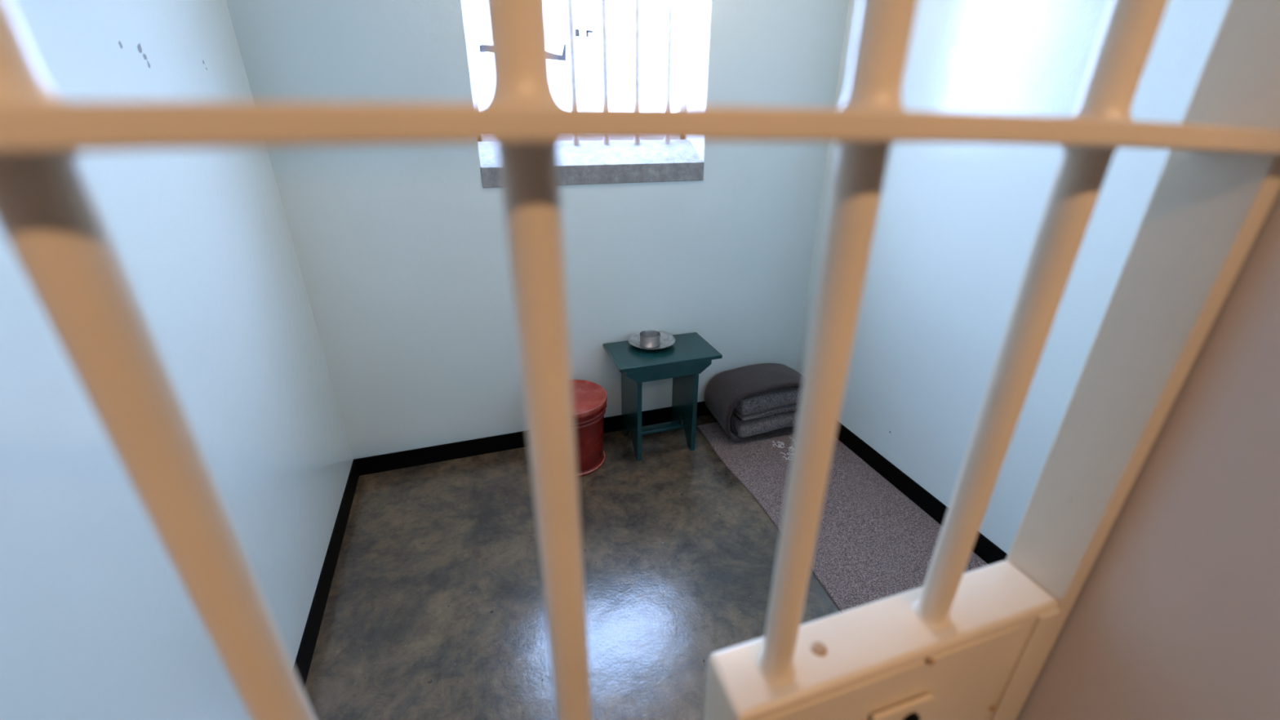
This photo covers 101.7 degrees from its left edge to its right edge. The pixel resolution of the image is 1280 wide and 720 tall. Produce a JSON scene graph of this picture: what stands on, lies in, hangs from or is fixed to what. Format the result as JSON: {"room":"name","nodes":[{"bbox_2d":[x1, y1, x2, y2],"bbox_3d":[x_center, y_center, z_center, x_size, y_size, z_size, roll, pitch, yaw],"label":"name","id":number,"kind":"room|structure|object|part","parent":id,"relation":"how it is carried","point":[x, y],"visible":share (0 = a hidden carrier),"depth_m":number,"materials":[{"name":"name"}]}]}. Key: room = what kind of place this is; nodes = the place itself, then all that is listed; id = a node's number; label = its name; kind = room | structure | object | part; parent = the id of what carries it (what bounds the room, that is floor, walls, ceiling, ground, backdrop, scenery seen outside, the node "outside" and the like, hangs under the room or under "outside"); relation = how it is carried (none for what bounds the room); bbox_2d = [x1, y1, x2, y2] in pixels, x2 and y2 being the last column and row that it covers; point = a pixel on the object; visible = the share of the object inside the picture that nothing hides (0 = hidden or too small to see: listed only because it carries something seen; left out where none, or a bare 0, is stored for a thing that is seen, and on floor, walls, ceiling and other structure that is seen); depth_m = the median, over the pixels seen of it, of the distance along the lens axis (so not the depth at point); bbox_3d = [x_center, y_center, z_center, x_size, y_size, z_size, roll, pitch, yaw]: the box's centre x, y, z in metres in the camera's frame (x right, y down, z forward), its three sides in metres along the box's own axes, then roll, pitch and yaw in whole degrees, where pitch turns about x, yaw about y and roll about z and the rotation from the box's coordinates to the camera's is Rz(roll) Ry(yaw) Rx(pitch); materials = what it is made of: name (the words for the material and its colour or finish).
{"room":"prison interior","nodes":[
{"label":"prison interior","id":0,"kind":"room"},
{"bbox_2d":[0,0,353,719],"bbox_3d":[-1.061,-0.303,0.945,0.150,2.750,2.025,-8,26,-16],"label":"wall","id":1,"kind":"structure","parent":0,"point":[98,622],"depth_m":1.07,"materials":[{"name":"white paint"}]},
{"bbox_2d":[293,459,359,689],"bbox_3d":[-0.988,0.894,1.525,0.009,0.090,2.010,-8,26,-16],"label":"baseboard","id":2,"kind":"structure","parent":1,"relation":"attached to","point":[308,643],"depth_m":1.78,"materials":[{"name":"black paint"}]},
{"bbox_2d":[226,0,848,459],"bbox_3d":[-0.249,-0.922,2.283,2.612,2.750,0.292,-8,26,-16],"label":"wall","id":3,"kind":"structure","parent":0,"point":[402,250],"depth_m":2.25,"materials":[{"name":"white paint"}]},
{"bbox_2d":[354,400,711,475],"bbox_3d":[-0.205,0.344,2.714,2.312,0.090,0.009,-8,26,-16],"label":"baseboard","id":4,"kind":"structure","parent":3,"relation":"attached to","point":[420,456],"depth_m":2.52,"materials":[{"name":"black paint"}]},
{"bbox_2d":[460,0,711,187],"bbox_3d":[-0.216,-1.252,2.138,0.970,0.978,0.298,-8,26,-16],"label":"window","id":5,"kind":"structure","parent":3,"relation":"in","point":[580,162],"depth_m":2.23,"materials":[{"name":"white paint"}]},
{"bbox_3d":[-0.246,-1.362,2.190,0.962,0.815,0.040,-8,26,-16],"label":"frame","id":6,"kind":"part","parent":5,"relation":"part of","materials":[{"name":"white paint"}]},
{"bbox_3d":[-0.216,-0.885,2.308,0.960,0.169,0.298,-8,26,-16],"label":"sill","id":7,"kind":"part","parent":5,"relation":"part of","materials":[{"name":"grey concrete"}]},
{"bbox_2d":[303,413,939,719],"bbox_3d":[0.397,1.205,1.087,2.612,0.100,4.460,-8,26,-16],"label":"floor","id":8,"kind":"structure","parent":0,"point":[435,607],"depth_m":1.82,"materials":[{"name":"grey concrete"}]},
{"bbox_2d":[572,379,607,476],"bbox_3d":[-0.317,0.311,2.450,0.332,0.370,0.332,-8,26,-16],"label":"bucket","id":9,"kind":"object","parent":8,"relation":"on","point":[589,398],"visible":0.35,"depth_m":2.37,"materials":[{"name":"red metal"}]},
{"bbox_3d":[-0.317,0.175,2.387,0.332,0.025,0.332,-8,26,-16],"label":"lid","id":10,"kind":"part","parent":9,"relation":"part of","materials":[{"name":"red metal"}]},
{"bbox_2d":[602,332,722,461],"bbox_3d":[0.099,0.181,2.565,0.492,0.512,0.300,-8,26,-16],"label":"stool","id":11,"kind":"object","parent":8,"relation":"on","point":[691,354],"visible":0.97,"depth_m":2.46,"materials":[{"name":"green wood"}]},
{"bbox_2d":[627,331,675,350],"bbox_3d":[0.056,-0.086,2.501,0.227,0.027,0.227,-8,26,-16],"label":"plate","id":12,"kind":"object","parent":11,"relation":"on","point":[667,340],"visible":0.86,"depth_m":2.51,"materials":[{"name":"metal"}]},
{"bbox_2d":[639,329,661,347],"bbox_3d":[0.048,-0.100,2.487,0.101,0.055,0.101,2,25,5],"label":"cup","id":13,"kind":"object","parent":12,"relation":"on","point":[648,338],"visible":1,"depth_m":2.46,"materials":[{"name":"grey metal"}]},
{"bbox_2d":[697,422,989,612],"bbox_3d":[0.870,0.661,2.122,0.652,0.016,1.745,-8,26,-16],"label":"mat","id":14,"kind":"object","parent":8,"relation":"on","point":[873,543],"visible":0.48,"depth_m":2.13,"materials":[{"name":"grey fabric"}]},
{"bbox_2d":[704,363,803,441],"bbox_3d":[0.637,0.200,2.744,0.551,0.300,0.326,-8,26,-16],"label":"folded blanket","id":15,"kind":"object","parent":14,"relation":"on","point":[754,402],"visible":0.91,"depth_m":2.63,"materials":[{"name":"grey fabric"}]},
{"bbox_2d":[795,0,1229,554],"bbox_3d":[1.278,-0.621,1.641,0.150,2.750,2.025,-8,26,-16],"label":"wall","id":16,"kind":"structure","parent":0,"point":[957,224],"depth_m":1.80,"materials":[{"name":"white paint"}]},
{"bbox_2d":[835,422,1008,564],"bbox_3d":[1.202,0.596,2.177,0.009,0.090,2.010,-8,26,-16],"label":"baseboard","id":17,"kind":"structure","parent":16,"relation":"attached to","point":[983,547],"depth_m":2.26,"materials":[{"name":"black paint"}]},
{"bbox_3d":[0.470,0.003,0.292,2.612,2.750,0.308,-8,26,-16],"label":"wall","id":18,"kind":"structure","parent":0,"visible":0},
{"bbox_2d":[1016,188,1279,719],"bbox_3d":[0.036,0.359,0.237,0.949,2.150,0.418,-8,26,-16],"label":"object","id":19,"kind":"structure","parent":18,"relation":"in","point":[1175,615],"depth_m":0.40,"materials":[{"name":"beige paint"}]},
{"bbox_2d":[0,0,1279,719],"bbox_3d":[-0.017,0.308,0.393,0.882,2.050,0.076,-8,26,-16],"label":"gate","id":20,"kind":"object","parent":19,"relation":"attached to","point":[972,645],"visible":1,"depth_m":0.28,"materials":[{"name":"beige metal"}]},
{"bbox_3d":[0.216,0.343,0.472,0.266,0.191,0.004,-8,26,-16],"label":"plate","id":21,"kind":"part","parent":20,"relation":"part of","materials":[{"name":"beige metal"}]}
]}

